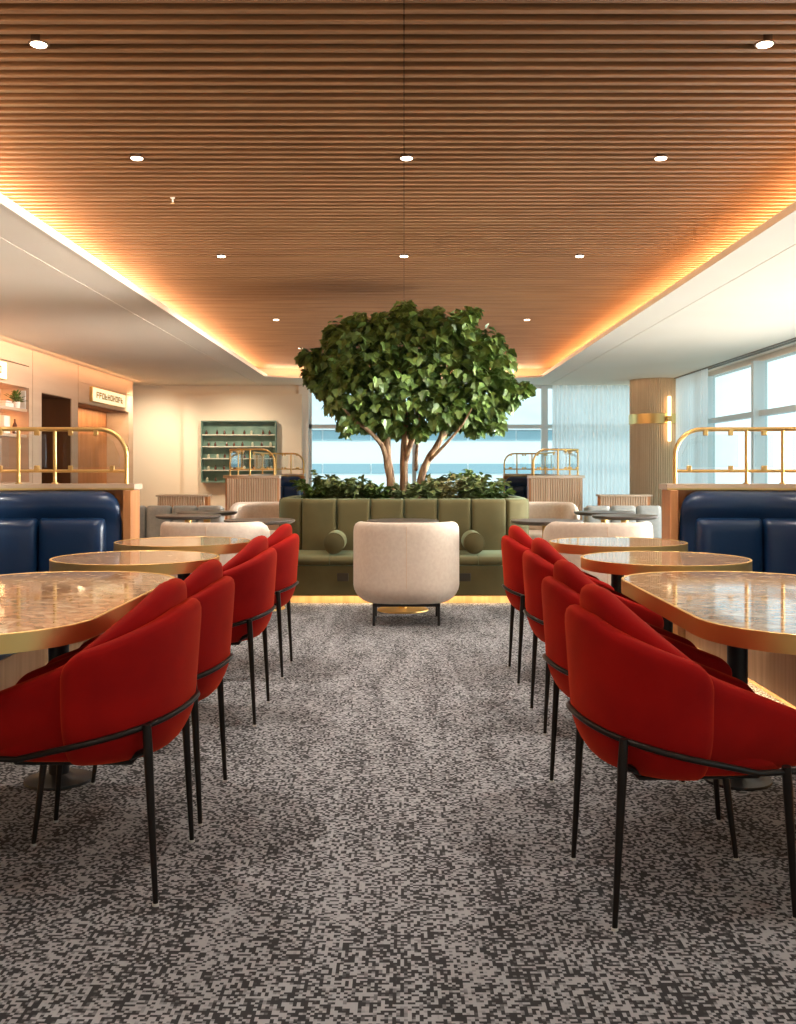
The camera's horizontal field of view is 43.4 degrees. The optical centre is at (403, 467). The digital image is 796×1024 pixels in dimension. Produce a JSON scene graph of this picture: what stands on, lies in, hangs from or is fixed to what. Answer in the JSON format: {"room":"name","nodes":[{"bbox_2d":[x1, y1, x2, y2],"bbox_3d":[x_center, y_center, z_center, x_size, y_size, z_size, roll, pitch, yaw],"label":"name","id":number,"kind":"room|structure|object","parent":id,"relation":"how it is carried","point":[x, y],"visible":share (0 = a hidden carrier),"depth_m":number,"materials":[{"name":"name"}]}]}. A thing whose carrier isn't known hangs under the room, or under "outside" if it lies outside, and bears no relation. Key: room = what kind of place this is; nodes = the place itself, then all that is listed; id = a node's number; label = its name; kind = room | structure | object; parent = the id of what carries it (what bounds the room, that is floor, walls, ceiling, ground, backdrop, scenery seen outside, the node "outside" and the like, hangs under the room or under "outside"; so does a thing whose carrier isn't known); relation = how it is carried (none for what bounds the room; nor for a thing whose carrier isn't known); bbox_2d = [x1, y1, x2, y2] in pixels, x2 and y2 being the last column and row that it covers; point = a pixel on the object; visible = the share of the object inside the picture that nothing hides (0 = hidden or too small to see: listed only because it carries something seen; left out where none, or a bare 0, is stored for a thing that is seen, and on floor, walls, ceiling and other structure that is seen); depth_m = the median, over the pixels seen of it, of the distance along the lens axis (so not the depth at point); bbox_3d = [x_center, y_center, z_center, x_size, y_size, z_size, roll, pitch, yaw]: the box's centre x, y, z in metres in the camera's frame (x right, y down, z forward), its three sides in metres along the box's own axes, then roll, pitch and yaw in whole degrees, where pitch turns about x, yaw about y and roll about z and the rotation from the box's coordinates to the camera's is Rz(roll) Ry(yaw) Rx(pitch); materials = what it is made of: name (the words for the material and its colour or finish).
{"room":"restaurant dining area","nodes":[
{"label":"restaurant dining area","id":0,"kind":"room"},
{"bbox_2d":[0,405,26,411],"bbox_3d":[-5.280,-0.775,11.675,0.360,0.040,3.710,0,0,0],"label":"niche shelf","id":1,"kind":"object","parent":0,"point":[2,408],"visible":1,"depth_m":13.13,"materials":[{"name":"beige wood"}]},
{"bbox_2d":[4,389,24,407],"bbox_3d":[-5.202,-0.925,13.365,0.241,0.260,0.309,0,0,6],"label":"potted plant","id":2,"kind":"object","parent":1,"relation":"on","point":[16,397],"visible":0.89,"depth_m":13.34,"materials":[{"name":"green plant"}]},
{"bbox_2d":[0,433,26,437],"bbox_3d":[-5.280,-0.430,11.675,0.360,0.040,3.710,0,0,0],"label":"niche shelf","id":3,"kind":"object","parent":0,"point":[5,435],"visible":0.95,"depth_m":13.10,"materials":[{"name":"beige wood"}]},
{"bbox_2d":[0,415,9,432],"bbox_3d":[-5.210,-0.565,12.960,0.140,0.230,0.200,0,0,0],"label":"storage box","id":4,"kind":"object","parent":3,"relation":"on","point":[4,419],"visible":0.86,"depth_m":12.90,"materials":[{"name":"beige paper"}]},
{"bbox_2d":[0,340,132,483],"bbox_3d":[-5.380,-0.210,7.875,0.600,2.800,21.750,0,0,0],"label":"wall","id":5,"kind":"structure","parent":0,"point":[35,373],"depth_m":15.27,"materials":[{"name":"beige paint"}]},
{"bbox_2d":[0,360,6,379],"bbox_3d":[-5.049,-1.228,11.930,0.062,0.235,1.460,0,0,0],"label":"box sign","id":6,"kind":"object","parent":5,"relation":"attached to","point":[3,365],"visible":1,"depth_m":12.54,"materials":[{"name":"white plastic"}]},
{"bbox_2d":[78,408,106,483],"bbox_3d":[-5.540,0.085,17.025,0.120,2.210,2.850,0,0,0],"label":"door","id":7,"kind":"structure","parent":5,"relation":"attached to","point":[92,450],"depth_m":17.54,"materials":[{"name":"brown wood"}]},
{"bbox_2d":[90,386,124,407],"bbox_3d":[-5.049,-1.198,17.100,0.062,0.245,1.900,0,0,0],"label":"box sign","id":8,"kind":"object","parent":5,"relation":"attached to","point":[97,395],"visible":1,"depth_m":16.93,"materials":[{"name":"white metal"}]},
{"bbox_2d":[132,385,298,507],"bbox_3d":[-4.275,-0.410,8.350,4.450,3.200,22.700,0,0,0],"label":"wall","id":9,"kind":"structure","parent":0,"point":[158,410],"depth_m":19.50,"materials":[{"name":"beige paint"}]},
{"bbox_2d":[184,394,301,522],"bbox_3d":[-3.120,-0.120,19.430,2.280,2.620,0.139,0,0,0],"label":"wall panel","id":10,"kind":"object","parent":9,"relation":"attached to","point":[286,409],"visible":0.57,"depth_m":19.36,"materials":[{"name":"beige paint"}]},
{"bbox_2d":[201,421,276,482],"bbox_3d":[-3.180,-0.315,19.279,1.440,1.190,0.159,0,0,0],"label":"display","id":11,"kind":"object","parent":10,"relation":"attached to","point":[257,427],"visible":0.72,"depth_m":19.34,"materials":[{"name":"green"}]},
{"bbox_2d":[202,434,274,435],"bbox_3d":[-3.180,-0.635,19.277,1.398,0.020,0.134,0,0,0],"label":"shelf","id":12,"kind":"object","parent":11,"relation":"attached to","point":[202,434],"depth_m":19.22,"materials":[{"name":"beige"}]},
{"bbox_2d":[299,385,308,483],"bbox_3d":[-1.955,-0.210,19.570,0.190,2.800,0.260,0,0,0],"label":"trim","id":13,"kind":"structure","parent":9,"relation":"attached to","point":[302,390],"depth_m":19.44,"materials":[{"name":"white paint"}]},
{"bbox_2d":[0,0,795,384],"bbox_3d":[-0.440,-1.808,8.300,11.720,0.404,23.000,0,0,0],"label":"ceiling","id":14,"kind":"structure","parent":0,"point":[278,131],"depth_m":6.29,"materials":[{"name":"beige wood"}]},
{"bbox_2d":[28,34,49,48],"bbox_3d":[-1.560,-1.842,4.270,0.088,0.076,0.088,0,0,0],"label":"recessed light","id":15,"kind":"object","parent":14,"relation":"in","point":[35,41],"visible":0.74,"depth_m":4.25,"materials":[{"name":"white plastic"}]},
{"bbox_2d":[552,385,629,522],"bbox_3d":[3.905,-0.212,19.280,2.090,2.765,0.056,0,0,0],"label":"sheer curtain","id":16,"kind":"object","parent":14,"relation":"hanging from","point":[593,420],"visible":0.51,"depth_m":19.28,"materials":[{"name":"white fabric"}]},
{"bbox_2d":[653,153,668,160],"bbox_3d":[1.500,-1.842,5.840,0.088,0.076,0.088,0,0,0],"label":"recessed light","id":17,"kind":"object","parent":14,"relation":"in","point":[659,156],"visible":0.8,"depth_m":5.81,"materials":[{"name":"white plastic"}]},
{"bbox_2d":[674,338,795,378],"bbox_3d":[4.897,-1.609,8.000,0.135,0.022,22.000,0,0,0],"label":"trim","id":18,"kind":"structure","parent":14,"relation":"attached to","point":[784,343],"depth_m":14.20,"materials":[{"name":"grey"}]},
{"bbox_2d":[676,368,707,483],"bbox_3d":[4.870,-0.212,17.560,0.051,2.765,3.080,0,0,0],"label":"sheer curtain","id":19,"kind":"object","parent":18,"relation":"hanging from","point":[691,389],"visible":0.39,"depth_m":16.91,"materials":[{"name":"white fabric"}]},
{"bbox_2d":[754,34,775,48],"bbox_3d":[1.540,-1.842,4.270,0.088,0.076,0.088,0,0,0],"label":"recessed light","id":20,"kind":"object","parent":14,"relation":"in","point":[767,41],"visible":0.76,"depth_m":4.25,"materials":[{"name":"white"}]},
{"bbox_2d":[0,603,795,1023],"bbox_3d":[-0.440,1.250,8.300,11.720,0.120,23.000,0,0,0],"label":"floor","id":21,"kind":"structure","parent":0,"point":[389,841],"depth_m":2.98,"materials":[{"name":"carpet"}]},
{"bbox_2d":[0,484,141,690],"bbox_3d":[-2.459,0.648,4.510,1.351,1.084,4.646,0,0,0],"label":"banquette","id":22,"kind":"object","parent":21,"relation":"on","point":[39,523],"visible":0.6,"depth_m":6.46,"materials":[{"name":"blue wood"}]},
{"bbox_2d":[0,653,14,659],"bbox_3d":[-2.345,0.807,4.956,1.030,0.164,1.096,0,0,0],"label":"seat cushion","id":23,"kind":"object","parent":22,"relation":"on","point":[11,656],"depth_m":4.68,"materials":[{"name":"blue leather"}]},
{"bbox_2d":[0,518,38,574],"bbox_3d":[-2.534,0.542,6.466,0.339,0.435,0.161,0,0,-25],"label":"cushion","id":24,"kind":"object","parent":22,"relation":"on","point":[19,537],"depth_m":6.42,"materials":[{"name":"blue leather"}]},
{"bbox_2d":[0,427,128,483],"bbox_3d":[-2.893,-0.085,4.581,0.986,0.380,4.677,0,0,14],"label":"railing","id":25,"kind":"object","parent":22,"relation":"on","point":[36,430],"visible":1,"depth_m":6.71,"materials":[{"name":"gold metal"}]},
{"bbox_2d":[39,518,105,571],"bbox_3d":[-2.160,0.542,6.515,0.430,0.435,0.150,0,0,0],"label":"cushion","id":26,"kind":"object","parent":22,"relation":"on","point":[57,536],"depth_m":6.44,"materials":[{"name":"blue leather"}]},
{"bbox_2d":[0,571,174,790],"bbox_3d":[-1.315,0.814,3.420,0.830,0.752,1.680,0,0,0],"label":"dining table","id":27,"kind":"object","parent":21,"relation":"on","point":[55,610],"visible":0.77,"depth_m":3.35,"materials":[{"name":"brown stone"}]},
{"bbox_2d":[0,578,200,906],"bbox_3d":[-0.910,0.759,2.950,0.614,0.862,0.595,0,0,0],"label":"dining chair","id":28,"kind":"object","parent":21,"relation":"on","point":[120,699],"visible":1,"depth_m":2.72,"materials":[{"name":"red fabric"}]},
{"bbox_2d":[49,550,219,574],"bbox_3d":[-1.320,0.814,4.930,0.810,0.752,0.810,0,0,0],"label":"dining table","id":29,"kind":"object","parent":21,"relation":"on","point":[169,562],"visible":0.51,"depth_m":4.71,"materials":[{"name":"brown stone"}]},
{"bbox_2d":[46,559,234,825],"bbox_3d":[-0.913,0.759,3.560,0.614,0.862,0.595,0,0,0],"label":"dining chair","id":30,"kind":"object","parent":21,"relation":"on","point":[215,592],"visible":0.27,"depth_m":3.42,"materials":[{"name":"red fabric"}]},
{"bbox_2d":[140,506,223,537],"bbox_3d":[-2.500,0.797,10.540,1.100,0.785,0.640,0,0,0],"label":"sofa","id":31,"kind":"object","parent":21,"relation":"on","point":[150,525],"visible":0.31,"depth_m":10.72,"materials":[{"name":"grey fabric"}]},
{"bbox_2d":[140,506,145,537],"bbox_3d":[-2.913,0.647,10.780,0.273,0.485,0.140,0,0,0],"label":"cushion","id":32,"kind":"object","parent":31,"relation":"on","point":[142,508],"depth_m":10.73,"materials":[{"name":"grey fabric"}]},
{"bbox_2d":[146,506,171,537],"bbox_3d":[-2.638,0.647,10.780,0.273,0.485,0.140,0,0,0],"label":"cushion","id":33,"kind":"object","parent":31,"relation":"on","point":[153,524],"depth_m":10.71,"materials":[{"name":"grey fabric"}]},
{"bbox_2d":[172,506,197,522],"bbox_3d":[-2.362,0.647,10.780,0.273,0.485,0.140,0,0,0],"label":"cushion","id":34,"kind":"object","parent":31,"relation":"on","point":[175,509],"depth_m":10.72,"materials":[{"name":"grey fabric"}]},
{"bbox_2d":[198,506,222,522],"bbox_3d":[-2.087,0.647,10.780,0.273,0.485,0.140,0,0,0],"label":"cushion","id":35,"kind":"object","parent":31,"relation":"on","point":[219,520],"depth_m":10.72,"materials":[{"name":"grey fabric"}]},
{"bbox_2d":[114,536,250,580],"bbox_3d":[-1.320,0.814,6.000,0.810,0.752,0.810,0,0,0],"label":"dining table","id":36,"kind":"object","parent":21,"relation":"on","point":[217,545],"visible":0.54,"depth_m":5.83,"materials":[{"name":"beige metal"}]},
{"bbox_2d":[156,494,211,507],"bbox_3d":[-3.020,0.777,13.735,0.720,0.825,0.270,0,0,0],"label":"divider","id":37,"kind":"object","parent":21,"relation":"on","point":[171,500],"visible":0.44,"depth_m":13.63,"materials":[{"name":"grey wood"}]},
{"bbox_2d":[155,514,220,522],"bbox_3d":[-2.000,0.812,9.280,0.600,0.755,0.600,0,0,0],"label":"bistro table","id":38,"kind":"object","parent":21,"relation":"on","point":[188,518],"visible":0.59,"depth_m":9.09,"materials":[{"name":"grey stone"}]},
{"bbox_2d":[176,510,236,522],"bbox_3d":[-1.970,0.812,10.000,0.600,0.755,0.600,0,0,0],"label":"bistro table","id":39,"kind":"object","parent":21,"relation":"on","point":[222,512],"visible":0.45,"depth_m":9.89,"materials":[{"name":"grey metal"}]},
{"bbox_2d":[160,521,269,577],"bbox_3d":[-1.460,0.797,7.739,0.832,0.785,0.776,0,0,0],"label":"tub chair","id":40,"kind":"object","parent":21,"relation":"on","point":[248,530],"visible":0.25,"depth_m":7.39,"materials":[{"name":"beige fabric"}]},
{"bbox_2d":[222,535,276,726],"bbox_3d":[-0.923,0.759,4.840,0.614,0.862,0.595,0,0,0],"label":"dining chair","id":41,"kind":"object","parent":21,"relation":"on","point":[252,569],"visible":0.41,"depth_m":4.65,"materials":[{"name":"red fabric"}]},
{"bbox_2d":[228,502,278,535],"bbox_3d":[-1.620,0.797,11.691,0.832,0.785,0.776,0,0,0],"label":"tub chair","id":42,"kind":"object","parent":21,"relation":"on","point":[244,509],"visible":0.19,"depth_m":11.96,"materials":[{"name":"beige fabric"}]},
{"bbox_2d":[224,518,294,611],"bbox_3d":[-1.220,0.812,8.450,0.600,0.755,0.600,0,0,0],"label":"bistro table","id":43,"kind":"object","parent":21,"relation":"on","point":[267,521],"visible":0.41,"depth_m":8.30,"materials":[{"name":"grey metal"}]},
{"bbox_2d":[223,474,304,518],"bbox_3d":[-2.196,0.648,16.096,0.919,1.084,4.317,0,0,0],"label":"banquette","id":44,"kind":"object","parent":21,"relation":"on","point":[253,487],"visible":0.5,"depth_m":13.97,"materials":[{"name":"brown wood"}]},
{"bbox_2d":[229,448,274,474],"bbox_3d":[-2.394,-0.085,14.718,0.542,0.380,1.713,0,0,-24],"label":"railing","id":45,"kind":"object","parent":44,"relation":"on","point":[235,459],"visible":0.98,"depth_m":14.24,"materials":[{"name":"gold metal"}]},
{"bbox_2d":[253,451,304,473],"bbox_3d":[-2.392,-0.085,17.482,0.539,0.380,1.713,0,0,24],"label":"screen","id":46,"kind":"object","parent":44,"relation":"on","point":[259,460],"visible":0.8,"depth_m":18.03,"materials":[{"name":"gold metal"}]},
{"bbox_2d":[283,486,299,497],"bbox_3d":[-2.018,0.542,17.945,0.317,0.435,0.150,0,0,0],"label":"cushion","id":47,"kind":"object","parent":44,"relation":"on","point":[287,490],"depth_m":17.87,"materials":[{"name":"blue leather"}]},
{"bbox_2d":[267,523,298,678],"bbox_3d":[-0.923,0.759,5.885,0.614,0.862,0.595,0,0,0],"label":"dining chair","id":48,"kind":"object","parent":21,"relation":"on","point":[285,543],"visible":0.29,"depth_m":5.73,"materials":[{"name":"red fabric"}]},
{"bbox_2d":[367,518,438,613],"bbox_3d":[-0.010,0.812,8.360,0.600,0.755,0.600,0,0,0],"label":"bistro table","id":49,"kind":"object","parent":21,"relation":"on","point":[392,610],"visible":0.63,"depth_m":8.28,"materials":[{"name":"gold metal"}]},
{"bbox_2d":[279,495,528,602],"bbox_3d":[0.000,0.738,9.970,3.430,0.905,2.470,0,0,0],"label":"sofa","id":50,"kind":"object","parent":21,"relation":"on","point":[323,576],"visible":0.42,"depth_m":9.24,"materials":[{"name":"green fabric"}]},
{"bbox_2d":[298,550,330,564],"bbox_3d":[-1.183,0.807,9.235,1.063,0.095,0.999,0,0,0],"label":"seat cushion","id":51,"kind":"object","parent":50,"relation":"on","point":[305,557],"depth_m":8.76,"materials":[{"name":"green fabric"}]},
{"bbox_2d":[323,530,346,553],"bbox_3d":[-0.620,0.665,9.020,0.189,0.189,0.400,0,0,0],"label":"bolster cushion","id":52,"kind":"object","parent":50,"relation":"on","point":[335,541],"visible":1,"depth_m":8.82,"materials":[{"name":"green fabric"}]},
{"bbox_2d":[330,550,352,564],"bbox_3d":[-0.325,0.807,9.008,0.646,0.095,0.545,0,0,0],"label":"seat cushion","id":53,"kind":"object","parent":50,"relation":"on","point":[345,557],"depth_m":8.74,"materials":[{"name":"green fabric"}]},
{"bbox_2d":[459,550,477,564],"bbox_3d":[0.325,0.807,9.008,0.646,0.095,0.545,0,0,0],"label":"seat cushion","id":54,"kind":"object","parent":50,"relation":"on","point":[465,558],"depth_m":8.74,"materials":[{"name":"green fabric"}]},
{"bbox_2d":[461,530,484,553],"bbox_3d":[0.620,0.665,9.020,0.189,0.189,0.400,0,0,0],"label":"bolster cushion","id":55,"kind":"object","parent":50,"relation":"on","point":[472,541],"visible":1,"depth_m":8.82,"materials":[{"name":"green fabric"}]},
{"bbox_2d":[477,550,502,564],"bbox_3d":[1.183,0.807,9.235,1.063,0.095,0.999,0,0,0],"label":"seat cushion","id":56,"kind":"object","parent":50,"relation":"on","point":[485,557],"depth_m":8.76,"materials":[{"name":"green fabric"}]},
{"bbox_2d":[353,521,458,625],"bbox_3d":[0.018,0.797,7.739,0.832,0.785,0.776,0,0,0],"label":"tub chair","id":57,"kind":"object","parent":21,"relation":"on","point":[395,564],"visible":1,"depth_m":7.39,"materials":[{"name":"beige fabric"}]},
{"bbox_2d":[503,474,584,519],"bbox_3d":[2.196,0.648,16.096,0.919,1.084,4.317,0,0,0],"label":"banquette","id":58,"kind":"object","parent":21,"relation":"on","point":[537,487],"visible":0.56,"depth_m":13.97,"materials":[{"name":"brown wood"}]},
{"bbox_2d":[508,486,524,497],"bbox_3d":[2.018,0.542,17.945,0.317,0.435,0.150,0,0,0],"label":"cushion","id":59,"kind":"object","parent":58,"relation":"on","point":[520,490],"depth_m":17.87,"materials":[{"name":"blue leather"}]},
{"bbox_2d":[503,451,554,473],"bbox_3d":[2.392,-0.085,17.482,0.539,0.380,1.713,0,0,-24],"label":"screen","id":60,"kind":"object","parent":58,"relation":"on","point":[548,460],"visible":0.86,"depth_m":18.03,"materials":[{"name":"gold metal"}]},
{"bbox_2d":[533,448,578,474],"bbox_3d":[2.394,-0.085,14.718,0.542,0.380,1.713,0,0,24],"label":"railing","id":61,"kind":"object","parent":58,"relation":"on","point":[571,459],"visible":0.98,"depth_m":14.24,"materials":[{"name":"gold metal"}]},
{"bbox_2d":[510,518,582,538],"bbox_3d":[1.190,0.812,8.350,0.600,0.755,0.600,0,0,0],"label":"bistro table","id":62,"kind":"object","parent":21,"relation":"on","point":[543,522],"visible":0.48,"depth_m":8.27,"materials":[{"name":"grey stone"}]},
{"bbox_2d":[529,502,579,538],"bbox_3d":[1.620,0.797,11.691,0.832,0.785,0.776,0,0,0],"label":"tub chair","id":63,"kind":"object","parent":21,"relation":"on","point":[554,510],"visible":0.15,"depth_m":11.95,"materials":[{"name":"beige fabric"}]},
{"bbox_2d":[501,525,614,684],"bbox_3d":[0.863,0.759,5.720,0.614,0.862,0.595,0,0,0],"label":"dining chair","id":64,"kind":"object","parent":21,"relation":"on","point":[513,546],"visible":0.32,"depth_m":5.56,"materials":[{"name":"red fabric"}]},
{"bbox_2d":[522,537,663,734],"bbox_3d":[0.863,0.759,4.690,0.614,0.862,0.595,0,0,0],"label":"dining chair","id":65,"kind":"object","parent":21,"relation":"on","point":[538,562],"visible":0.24,"depth_m":4.55,"materials":[{"name":"red fabric"}]},
{"bbox_2d":[543,521,652,584],"bbox_3d":[1.500,0.797,7.739,0.832,0.785,0.776,0,0,0],"label":"tub chair","id":66,"kind":"object","parent":21,"relation":"on","point":[553,530],"visible":0.27,"depth_m":7.39,"materials":[{"name":"beige fabric"}]},
{"bbox_2d":[574,510,634,522],"bbox_3d":[2.000,0.812,9.980,0.600,0.755,0.600,0,0,0],"label":"bistro table","id":67,"kind":"object","parent":21,"relation":"on","point":[590,512],"visible":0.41,"depth_m":9.83,"materials":[{"name":"grey stone"}]},
{"bbox_2d":[549,537,687,593],"bbox_3d":[1.275,0.814,5.970,0.810,0.752,0.810,0,0,0],"label":"dining table","id":68,"kind":"object","parent":21,"relation":"on","point":[574,545],"visible":0.54,"depth_m":5.81,"materials":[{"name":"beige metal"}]},
{"bbox_2d":[584,506,661,538],"bbox_3d":[2.500,0.797,10.540,1.100,0.785,0.640,0,0,0],"label":"sofa","id":69,"kind":"object","parent":21,"relation":"on","point":[648,510],"visible":0.24,"depth_m":10.72,"materials":[{"name":"grey fabric"}]},
{"bbox_2d":[585,506,609,522],"bbox_3d":[2.087,0.647,10.780,0.273,0.485,0.140,0,0,0],"label":"cushion","id":70,"kind":"object","parent":69,"relation":"on","point":[588,519],"depth_m":10.72,"materials":[{"name":"grey fabric"}]},
{"bbox_2d":[610,506,635,522],"bbox_3d":[2.362,0.647,10.780,0.273,0.485,0.140,0,0,0],"label":"cushion","id":71,"kind":"object","parent":69,"relation":"on","point":[613,508],"depth_m":10.72,"materials":[{"name":"grey fabric"}]},
{"bbox_2d":[636,506,661,537],"bbox_3d":[2.638,0.647,10.780,0.273,0.485,0.140,0,0,0],"label":"cushion","id":72,"kind":"object","parent":69,"relation":"on","point":[648,510],"depth_m":10.71,"materials":[{"name":"grey fabric"}]},
{"bbox_2d":[596,494,651,507],"bbox_3d":[3.020,0.777,13.735,0.720,0.825,0.270,0,0,0],"label":"divider","id":73,"kind":"object","parent":21,"relation":"on","point":[610,500],"visible":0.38,"depth_m":13.63,"materials":[{"name":"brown wood"}]},
{"bbox_2d":[592,514,657,522],"bbox_3d":[2.030,0.812,9.200,0.600,0.755,0.600,0,0,0],"label":"bistro table","id":74,"kind":"object","parent":21,"relation":"on","point":[624,518],"visible":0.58,"depth_m":9.01,"materials":[{"name":"grey stone"}]},
{"bbox_2d":[541,559,731,821],"bbox_3d":[0.798,0.759,3.560,0.614,0.862,0.595,0,0,-1],"label":"dining chair","id":75,"kind":"object","parent":21,"relation":"on","point":[562,590],"visible":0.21,"depth_m":3.44,"materials":[{"name":"red fabric"}]},
{"bbox_2d":[581,551,751,632],"bbox_3d":[1.275,0.814,4.890,0.810,0.752,0.810,0,0,0],"label":"dining table","id":76,"kind":"object","parent":21,"relation":"on","point":[616,562],"visible":0.66,"depth_m":4.71,"materials":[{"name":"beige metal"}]},
{"bbox_2d":[565,583,795,931],"bbox_3d":[0.763,0.759,2.819,0.614,0.862,0.595,0,0,-3],"label":"dining chair","id":77,"kind":"object","parent":21,"relation":"on","point":[646,709],"visible":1,"depth_m":2.59,"materials":[{"name":"red fabric"}]},
{"bbox_2d":[621,571,795,790],"bbox_3d":[1.270,0.814,3.420,0.830,0.752,1.680,0,0,0],"label":"dining table","id":78,"kind":"object","parent":21,"relation":"on","point":[742,611],"visible":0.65,"depth_m":3.40,"materials":[{"name":"brown stone"}]},
{"bbox_2d":[659,484,795,708],"bbox_3d":[2.432,0.648,4.511,1.393,1.084,4.671,0,0,0],"label":"banquette","id":79,"kind":"object","parent":21,"relation":"on","point":[756,522],"visible":0.58,"depth_m":6.45,"materials":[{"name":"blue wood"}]},
{"bbox_2d":[695,518,762,571],"bbox_3d":[2.115,0.542,6.515,0.430,0.435,0.150,0,0,0],"label":"cushion","id":80,"kind":"object","parent":79,"relation":"on","point":[743,537],"depth_m":6.44,"materials":[{"name":"blue leather"}]},
{"bbox_2d":[673,427,795,483],"bbox_3d":[2.848,-0.085,4.581,0.986,0.380,4.677,0,0,-14],"label":"railing","id":81,"kind":"object","parent":79,"relation":"on","point":[705,430],"visible":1,"depth_m":6.71,"materials":[{"name":"gold metal"}]},
{"bbox_2d":[762,518,795,574],"bbox_3d":[2.489,0.542,6.466,0.339,0.435,0.161,0,0,25],"label":"cushion","id":82,"kind":"object","parent":79,"relation":"on","point":[778,534],"depth_m":6.43,"materials":[{"name":"blue leather"}]},
{"bbox_3d":[0.000,0.790,9.970,2.060,0.800,1.100,0,0,0],"label":"planter","id":83,"kind":"object","parent":21,"relation":"on","visible":0},
{"bbox_2d":[289,479,330,498],"bbox_3d":[-0.908,0.252,9.706,0.443,0.301,0.363,0,0,9],"label":"plant","id":84,"kind":"object","parent":83,"relation":"in","point":[309,493],"visible":0.8,"depth_m":9.63,"materials":[{"name":"green plant"}]},
{"bbox_2d":[309,469,341,498],"bbox_3d":[-0.783,0.207,10.116,0.364,0.389,0.526,0,0,-7],"label":"plant","id":85,"kind":"object","parent":83,"relation":"in","point":[317,477],"visible":0.17,"depth_m":10.06,"materials":[{"name":"green plant"}]},
{"bbox_2d":[317,476,359,498],"bbox_3d":[-0.630,0.238,9.614,0.403,0.327,0.460,0,0,14],"label":"plant","id":86,"kind":"object","parent":83,"relation":"in","point":[333,492],"visible":0.84,"depth_m":9.56,"materials":[{"name":"green plant"}]},
{"bbox_2d":[337,480,374,498],"bbox_3d":[-0.461,0.258,9.594,0.462,0.287,0.425,0,0,-44],"label":"plant","id":87,"kind":"object","parent":83,"relation":"in","point":[351,494],"visible":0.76,"depth_m":9.51,"materials":[{"name":"green plant"}]},
{"bbox_2d":[354,482,394,498],"bbox_3d":[-0.228,0.269,9.573,0.345,0.267,0.400,0,0,39],"label":"plant","id":88,"kind":"object","parent":83,"relation":"in","point":[376,494],"visible":0.68,"depth_m":9.51,"materials":[{"name":"green plant"}]},
{"bbox_2d":[382,480,428,498],"bbox_3d":[-0.004,0.258,9.536,0.419,0.289,0.421,0,0,24],"label":"plant","id":89,"kind":"object","parent":83,"relation":"in","point":[411,493],"visible":0.73,"depth_m":9.50,"materials":[{"name":"green plant"}]},
{"bbox_2d":[294,300,536,498],"bbox_3d":[0.084,-0.646,9.917,2.130,2.077,2.033,0,0,35],"label":"indoor tree","id":90,"kind":"object","parent":83,"relation":"in","point":[453,342],"visible":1,"depth_m":9.70,"materials":[{"name":"green plant"}]},
{"bbox_2d":[410,478,442,498],"bbox_3d":[0.223,0.251,9.584,0.298,0.301,0.300,0,0,27],"label":"plant","id":91,"kind":"object","parent":83,"relation":"in","point":[431,492],"visible":0.72,"depth_m":9.53,"materials":[{"name":"green plant"}]},
{"bbox_2d":[426,474,467,498],"bbox_3d":[0.427,0.230,9.678,0.343,0.344,0.393,0,0,45],"label":"plant","id":92,"kind":"object","parent":83,"relation":"in","point":[448,492],"visible":0.83,"depth_m":9.60,"materials":[{"name":"green plant"}]},
{"bbox_2d":[447,469,482,498],"bbox_3d":[0.615,0.204,10.208,0.390,0.396,0.526,0,0,12],"label":"plant","id":93,"kind":"object","parent":83,"relation":"in","point":[468,473],"visible":0.32,"depth_m":10.16,"materials":[{"name":"green plant"}]},
{"bbox_2d":[454,474,491,498],"bbox_3d":[0.649,0.229,9.644,0.421,0.346,0.442,0,0,-43],"label":"plant","id":94,"kind":"object","parent":83,"relation":"in","point":[471,492],"visible":0.91,"depth_m":9.56,"materials":[{"name":"green plant"}]},
{"bbox_2d":[472,477,510,498],"bbox_3d":[0.882,0.244,10.172,0.374,0.316,0.476,0,0,33],"label":"plant","id":95,"kind":"object","parent":83,"relation":"in","point":[498,482],"visible":0.17,"depth_m":10.18,"materials":[{"name":"green plant"}]},
{"bbox_2d":[479,482,515,498],"bbox_3d":[0.869,0.267,9.719,0.440,0.271,0.404,0,0,-44],"label":"plant","id":96,"kind":"object","parent":83,"relation":"in","point":[491,493],"visible":0.72,"depth_m":9.63,"materials":[{"name":"green plant"}]},
{"bbox_2d":[629,378,675,507],"bbox_3d":[4.610,-0.210,18.300,0.972,2.800,0.972,0,0,0],"label":"column","id":97,"kind":"structure","parent":0,"point":[651,452],"depth_m":17.88,"materials":[{"name":"brown wood"}]},
{"bbox_2d":[666,396,671,440],"bbox_3d":[4.714,-0.875,17.773,0.090,0.800,0.105,0,0,0],"label":"wall sconce","id":98,"kind":"object","parent":97,"relation":"attached to","point":[669,417],"visible":1,"depth_m":17.74,"materials":[{"name":"beige glass"}]},
{"bbox_2d":[708,345,795,377],"bbox_3d":[5.195,-0.210,8.325,0.150,2.800,22.650,0,0,0],"label":"wall","id":99,"kind":"structure","parent":0,"point":[789,351],"depth_m":14.61,"materials":[{"name":"white paint"}]},
{"bbox_2d":[309,385,551,494],"bbox_3d":[1.670,-0.210,19.530,7.060,2.800,0.140,0,0,0],"label":"window","id":100,"kind":"structure","parent":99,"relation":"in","point":[544,426],"depth_m":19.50,"materials":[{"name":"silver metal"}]},
{"bbox_2d":[708,361,795,483],"bbox_3d":[5.080,-0.230,8.250,0.200,2.600,22.500,0,0,0],"label":"window","id":101,"kind":"structure","parent":99,"relation":"in","point":[759,413],"depth_m":14.25,"materials":[{"name":"silver metal"}]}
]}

